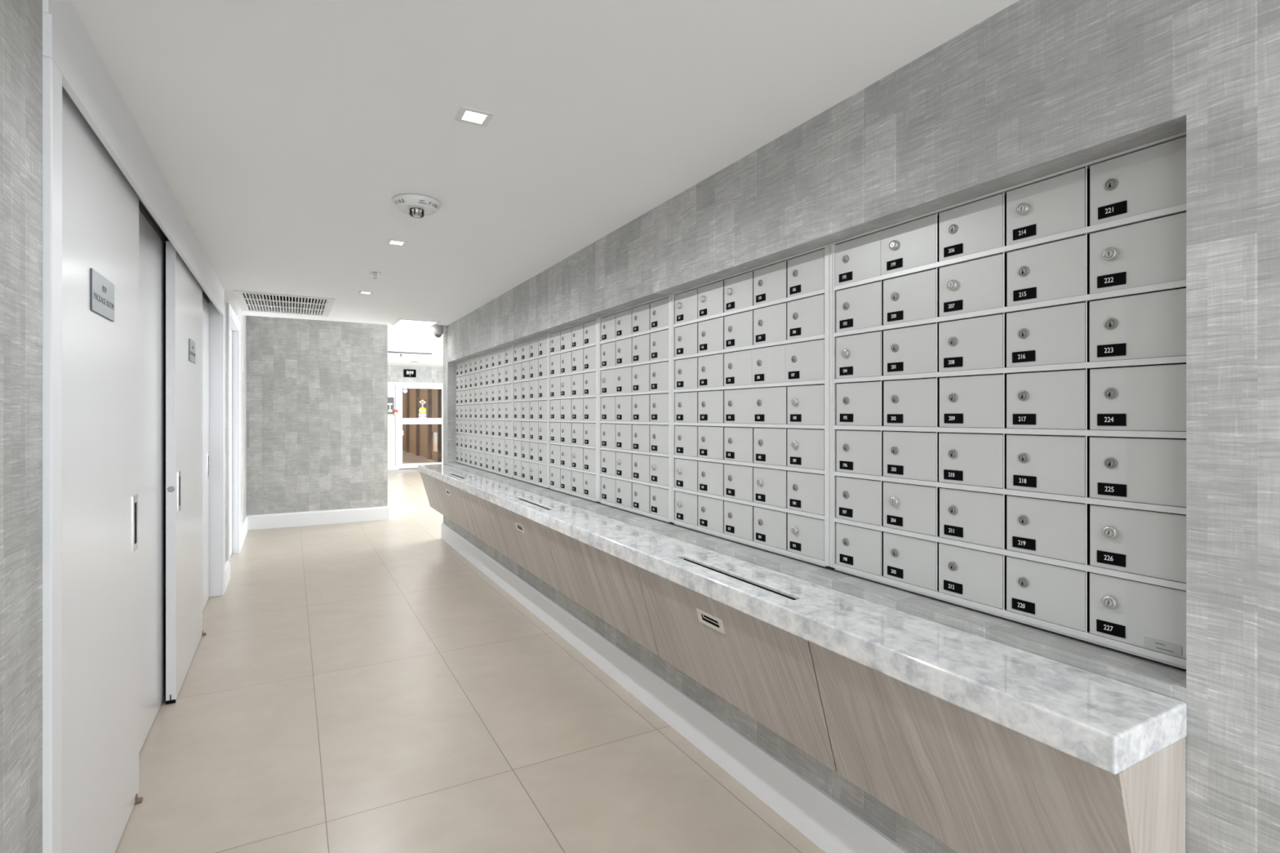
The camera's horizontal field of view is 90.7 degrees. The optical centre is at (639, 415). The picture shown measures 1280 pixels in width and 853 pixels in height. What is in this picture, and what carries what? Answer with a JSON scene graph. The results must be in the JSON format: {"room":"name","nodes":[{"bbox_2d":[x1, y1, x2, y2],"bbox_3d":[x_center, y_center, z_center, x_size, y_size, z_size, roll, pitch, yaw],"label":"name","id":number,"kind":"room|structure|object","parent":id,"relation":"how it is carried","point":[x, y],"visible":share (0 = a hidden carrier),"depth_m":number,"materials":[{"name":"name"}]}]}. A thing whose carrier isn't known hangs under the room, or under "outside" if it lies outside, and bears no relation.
{"room":"apartment mail room","nodes":[
{"label":"apartment mail room","id":0,"kind":"room"},
{"bbox_2d":[0,0,246,852],"bbox_3d":[-1.871,0.065,2.291,0.186,2.470,11.020,0,0,-29],"label":"wall","id":1,"kind":"structure","parent":0,"point":[20,20],"depth_m":1.16,"materials":[{"name":"paint"}]},
{"bbox_2d":[42,0,225,852],"bbox_3d":[-2.179,0.193,2.924,0.140,2.215,3.854,0,0,-29],"label":"door frame","id":2,"kind":"structure","parent":1,"relation":"attached to","point":[51,74],"depth_m":1.32,"materials":[{"name":"white paint"}]},
{"bbox_2d":[138,196,213,303],"bbox_3d":[-2.174,-0.824,2.903,0.095,0.052,3.665,0,0,-29],"label":"door track","id":3,"kind":"object","parent":1,"relation":"attached to","point":[142,207],"visible":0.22,"depth_m":2.69,"materials":[{"name":"metal"}]},
{"bbox_2d":[62,85,138,852],"bbox_3d":[-1.497,0.256,1.734,0.038,2.076,0.961,0,0,-29],"label":"door","id":4,"kind":"structure","parent":3,"relation":"hanging from","point":[100,206],"depth_m":1.68,"materials":[{"name":"white paint"}]},
{"bbox_2d":[90,267,114,321],"bbox_3d":[-1.477,-0.326,1.738,0.004,0.108,0.237,0,0,-29],"label":"room sign","id":5,"kind":"object","parent":4,"relation":"attached to","point":[102,291],"visible":1,"depth_m":1.72,"materials":[{"name":"grey plastic"}]},
{"bbox_2d":[138,208,163,753],"bbox_3d":[-1.958,0.253,2.457,0.036,2.083,0.936,0,0,-29],"label":"door","id":6,"kind":"structure","parent":3,"relation":"hanging from","point":[150,244],"depth_m":2.58,"materials":[{"name":"white paint"}]},
{"bbox_2d":[165,240,202,704],"bbox_3d":[-2.353,0.258,3.280,0.038,2.080,1.001,0,0,-29],"label":"door","id":7,"kind":"structure","parent":3,"relation":"hanging from","point":[184,293],"depth_m":2.99,"materials":[{"name":"white paint"}]},
{"bbox_2d":[188,338,195,363],"bbox_3d":[-2.351,-0.334,3.318,0.004,0.112,0.217,0,0,-29],"label":"room sign","id":8,"kind":"object","parent":7,"relation":"attached to","point":[191,344],"visible":1,"depth_m":3.28,"materials":[{"name":"grey plastic"}]},
{"bbox_2d":[202,295,208,610],"bbox_3d":[-2.836,0.253,4.045,0.038,2.083,1.024,0,0,-29],"label":"door","id":9,"kind":"structure","parent":3,"relation":"hanging from","point":[205,304],"depth_m":4.29,"materials":[{"name":"white paint"}]},
{"bbox_2d":[230,329,231,555],"bbox_3d":[-3.578,0.254,5.443,0.032,2.076,1.020,0,0,-29],"label":"door","id":10,"kind":"structure","parent":1,"relation":"in","point":[230,330],"depth_m":5.78,"materials":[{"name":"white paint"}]},
{"bbox_2d":[226,302,239,579],"bbox_3d":[-3.574,0.210,5.446,0.142,2.180,1.250,0,0,-29],"label":"door frame","id":11,"kind":"structure","parent":1,"relation":"attached to","point":[233,322],"depth_m":5.92,"materials":[{"name":"white paint"}]},
{"bbox_2d":[163,289,165,592],"bbox_3d":[-3.155,0.065,3.097,1.280,2.470,5.765,0,0,-29],"label":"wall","id":12,"kind":"structure","parent":0,"point":[164,291],"depth_m":4.62,"materials":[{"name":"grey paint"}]},
{"bbox_2d":[246,315,387,516],"bbox_3d":[-5.716,0.065,10.780,1.680,2.470,7.600,0,0,-29],"label":"wall","id":13,"kind":"structure","parent":0,"point":[317,390],"depth_m":7.48,"materials":[{"name":"paper"}]},
{"bbox_2d":[225,506,389,591],"bbox_3d":[-2.940,1.218,5.973,1.510,0.165,18.500,0,0,-29],"label":"baseboard","id":14,"kind":"structure","parent":13,"relation":"attached to","point":[372,513],"depth_m":7.42,"materials":[{"name":"white paint"}]},
{"bbox_2d":[387,324,443,367],"bbox_3d":[-3.716,-1.235,11.048,8.200,0.130,9.310,0,0,-29],"label":"ceiling","id":15,"kind":"structure","parent":0,"point":[400,338],"depth_m":10.79,"materials":[{"name":"white paint"}]},
{"bbox_2d":[387,353,401,356],"bbox_3d":[-4.647,-1.127,11.543,0.550,0.086,0.068,0,0,-29],"label":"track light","id":16,"kind":"object","parent":15,"relation":"attached to","point":[388,354],"visible":0.4,"depth_m":11.58,"materials":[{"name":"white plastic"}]},
{"bbox_2d":[387,351,432,355],"bbox_3d":[-4.429,-1.162,11.779,1.060,0.014,0.140,0,0,-29],"label":"ceiling vent","id":17,"kind":"object","parent":15,"relation":"in","point":[388,351],"visible":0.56,"depth_m":11.77,"materials":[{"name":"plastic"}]},
{"bbox_2d":[387,365,443,382],"bbox_3d":[-4.603,0.000,15.809,5.140,2.600,0.120,0,0,-29],"label":"wall","id":18,"kind":"structure","parent":0,"point":[395,373],"depth_m":15.31,"materials":[{"name":"paper"}]},
{"bbox_2d":[387,382,397,470],"bbox_3d":[-6.029,0.258,14.973,0.514,2.085,0.060,0,0,-29],"label":"window","id":19,"kind":"structure","parent":18,"relation":"in","point":[392,386],"depth_m":15.05,"materials":[{"name":"white metal"}]},
{"bbox_2d":[387,397,393,413],"bbox_3d":[-5.929,-0.220,14.969,0.175,0.390,0.034,0,0,-29],"label":"intercom","id":20,"kind":"object","parent":19,"relation":"attached to","point":[390,400],"visible":0.64,"depth_m":14.97,"materials":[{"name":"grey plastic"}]},
{"bbox_2d":[404,368,416,377],"bbox_3d":[-5.539,-1.003,15.208,0.280,0.188,0.022,0,0,-29],"label":"wall sign","id":21,"kind":"object","parent":18,"relation":"attached to","point":[407,373],"visible":1,"depth_m":15.20,"materials":[{"name":"black plastic"}]},
{"bbox_2d":[397,382,443,469],"bbox_3d":[-5.277,0.258,15.370,1.185,2.085,0.095,0,0,-29],"label":"door","id":22,"kind":"structure","parent":18,"relation":"in","point":[422,403],"depth_m":15.27,"materials":[{"name":"white metal"}]},
{"bbox_2d":[393,409,398,414],"bbox_3d":[-5.810,-0.067,15.032,0.095,0.113,0.040,0,0,-29],"label":"station","id":23,"kind":"object","parent":22,"relation":"attached to","point":[395,411],"visible":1,"depth_m":15.02,"materials":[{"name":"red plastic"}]},
{"bbox_2d":[115,468,825,852],"bbox_3d":[-1.340,1.360,6.756,8.200,0.120,19.120,0,0,-29],"label":"floor","id":24,"kind":"structure","parent":0,"point":[358,686],"depth_m":2.61,"materials":[{"name":"beige tile"}]},
{"bbox_2d":[134,793,142,804],"bbox_3d":[-1.684,1.287,2.122,0.020,0.026,0.024,0,0,-29],"label":"floor guide","id":25,"kind":"object","parent":24,"relation":"on","point":[138,800],"visible":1,"depth_m":2.12,"materials":[{"name":"silver rubber"}]},
{"bbox_2d":[387,502,422,512],"bbox_3d":[-3.553,1.296,8.783,0.850,0.008,0.910,0,0,-29],"label":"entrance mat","id":26,"kind":"object","parent":24,"relation":"on","point":[406,506],"visible":0.44,"depth_m":8.84,"materials":[{"name":"white"}]},
{"bbox_2d":[69,0,1018,326],"bbox_3d":[-1.020,-1.065,1.739,3.900,0.300,9.630,0,0,-29],"label":"ceiling","id":27,"kind":"structure","parent":0,"point":[285,135],"depth_m":1.90,"materials":[{"name":"white paint"}]},
{"bbox_2d":[232,290,334,316],"bbox_3d":[-2.935,-0.964,5.239,0.676,0.110,1.000,0,0,-29],"label":"ceiling vent","id":28,"kind":"object","parent":27,"relation":"in","point":[242,300],"visible":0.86,"depth_m":5.25,"materials":[{"name":"white plastic"}]},
{"bbox_2d":[358,290,373,294],"bbox_3d":[-2.049,-0.923,4.718,0.098,0.023,0.098,0,0,-29],"label":"recessed light","id":29,"kind":"object","parent":27,"relation":"in","point":[359,291],"visible":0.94,"depth_m":4.74,"materials":[{"name":"white plastic"}]},
{"bbox_2d":[368,271,381,279],"bbox_3d":[-1.704,-0.895,4.063,0.076,0.040,0.076,0,0,-29],"label":"sprinkler","id":30,"kind":"object","parent":27,"relation":"attached to","point":[375,273],"visible":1,"depth_m":4.06,"materials":[{"name":"silver metal"}]},
{"bbox_2d":[385,239,407,246],"bbox_3d":[-1.290,-0.923,3.349,0.098,0.023,0.098,0,0,-29],"label":"recessed light","id":31,"kind":"object","parent":27,"relation":"in","point":[390,242],"visible":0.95,"depth_m":3.36,"materials":[{"name":"white plastic"}]},
{"bbox_2d":[392,194,440,217],"bbox_3d":[-0.954,-0.881,2.700,0.194,0.068,0.194,0,0,-29],"label":"fire alarm strobe","id":32,"kind":"object","parent":27,"relation":"attached to","point":[422,206],"visible":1,"depth_m":2.65,"materials":[{"name":"white plastic"}]},
{"bbox_2d":[392,319,440,327],"bbox_3d":[-2.234,-0.918,6.296,0.390,0.014,0.450,0,0,-29],"label":"light panel","id":33,"kind":"object","parent":27,"relation":"attached to","point":[402,322],"visible":0.99,"depth_m":6.30,"materials":[{"name":"white plastic"}]},
{"bbox_2d":[396,320,435,326],"bbox_3d":[-2.234,-0.922,6.296,0.336,0.006,0.396,0,0,-29],"label":"diffuser","id":34,"kind":"object","parent":33,"relation":"attached to","point":[402,322],"depth_m":6.30,"materials":[{"name":"white plastic"}]},
{"bbox_2d":[432,324,446,337],"bbox_3d":[-2.053,-0.854,6.476,0.131,0.122,0.100,0,0,-29],"label":"security camera","id":35,"kind":"object","parent":27,"relation":"attached to","point":[437,330],"visible":1,"depth_m":6.43,"materials":[{"name":"grey plastic"}]},
{"bbox_2d":[454,106,494,127],"bbox_3d":[-0.508,-0.923,1.936,0.098,0.023,0.098,0,0,-29],"label":"recessed light","id":36,"kind":"object","parent":27,"relation":"in","point":[465,114],"visible":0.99,"depth_m":1.95,"materials":[{"name":"white plastic"}]},
{"bbox_2d":[420,471,1185,852],"bbox_3d":[-0.649,0.766,3.830,0.234,0.377,6.297,0,0,-29],"label":"cabinet","id":37,"kind":"object","parent":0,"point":[972,782],"visible":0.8,"depth_m":1.51,"materials":[{"name":"beige wood"}]},
{"bbox_2d":[443,0,1279,852],"bbox_3d":[0.359,0.065,2.611,0.343,2.470,9.420,0,0,-29],"label":"wall","id":38,"kind":"structure","parent":0,"point":[1035,89],"depth_m":1.29,"materials":[{"name":"paper"}]},
{"bbox_2d":[455,355,479,468],"bbox_3d":[-1.659,-0.027,6.091,0.037,1.023,0.924,0,0,-29],"label":"bank","id":39,"kind":"object","parent":38,"relation":"attached to","point":[467,371],"visible":0.98,"depth_m":6.06,"materials":[{"name":"metal"}]},
{"bbox_2d":[479,344,513,478],"bbox_3d":[-1.201,-0.027,5.263,0.037,1.023,0.964,0,0,-29],"label":"bank","id":40,"kind":"object","parent":38,"relation":"attached to","point":[495,366],"visible":1,"depth_m":5.22,"materials":[{"name":"metal"}]},
{"bbox_2d":[512,333,548,488],"bbox_3d":[-0.780,-0.027,4.504,0.036,1.023,0.768,0,0,-29],"label":"bank","id":41,"kind":"object","parent":38,"relation":"attached to","point":[530,357],"visible":1,"depth_m":4.47,"materials":[{"name":"metal"}]},
{"bbox_2d":[548,317,598,502],"bbox_3d":[-0.408,-0.027,3.832,0.036,1.023,0.765,0,0,-29],"label":"bank","id":42,"kind":"object","parent":38,"relation":"attached to","point":[573,350],"visible":1,"depth_m":3.78,"materials":[{"name":"metal"}]},
{"bbox_2d":[598,294,671,522],"bbox_3d":[-0.037,-0.027,3.161,0.036,1.023,0.765,0,0,-29],"label":"mailboxes","id":43,"kind":"object","parent":38,"relation":"attached to","point":[634,342],"visible":0.99,"depth_m":3.11,"materials":[{"name":"metal"}]},
{"bbox_2d":[440,522,910,852],"bbox_3d":[0.198,1.218,2.531,0.016,0.165,9.436,0,0,-29],"label":"baseboard","id":44,"kind":"structure","parent":38,"relation":"attached to","point":[824,820],"depth_m":2.39,"materials":[{"name":"white paint"}]},
{"bbox_2d":[671,244,829,567],"bbox_3d":[0.378,-0.027,2.412,0.037,1.023,0.944,0,0,-29],"label":"mailboxes","id":45,"kind":"object","parent":38,"relation":"attached to","point":[750,348],"visible":1,"depth_m":2.31,"materials":[{"name":"metal"}]},
{"bbox_2d":[417,464,1186,774],"bbox_3d":[-0.655,0.546,3.828,0.252,0.063,6.303,0,0,-29],"label":"countertop","id":46,"kind":"structure","parent":38,"relation":"attached to","point":[1109,725],"depth_m":1.42,"materials":[{"name":"grey stone"}]},
{"bbox_2d":[829,131,1186,669],"bbox_3d":[0.831,-0.027,1.593,0.037,1.023,0.926,0,0,-29],"label":"mailboxes","id":47,"kind":"object","parent":38,"relation":"attached to","point":[1007,366],"visible":0.98,"depth_m":1.46,"materials":[{"name":"metal"}]},
{"label":"outside","id":48,"kind":"structure","parent":0,"visible":0},
{"bbox_2d":[399,443,437,469],"bbox_3d":[-8.107,1.365,21.870,11.000,0.110,13.880,0,0,-29],"label":"pavement","id":49,"kind":"structure","parent":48,"point":[407,457],"depth_m":19.11,"materials":[{"name":"beige concrete"}]},
{"bbox_2d":[402,383,441,462],"bbox_3d":[-6.793,-0.395,19.786,0.160,3.410,8.800,0,0,-29],"label":"fence","id":50,"kind":"object","parent":49,"relation":"on","point":[417,439],"visible":0.38,"depth_m":20.00,"materials":[{"name":"brown wood"}]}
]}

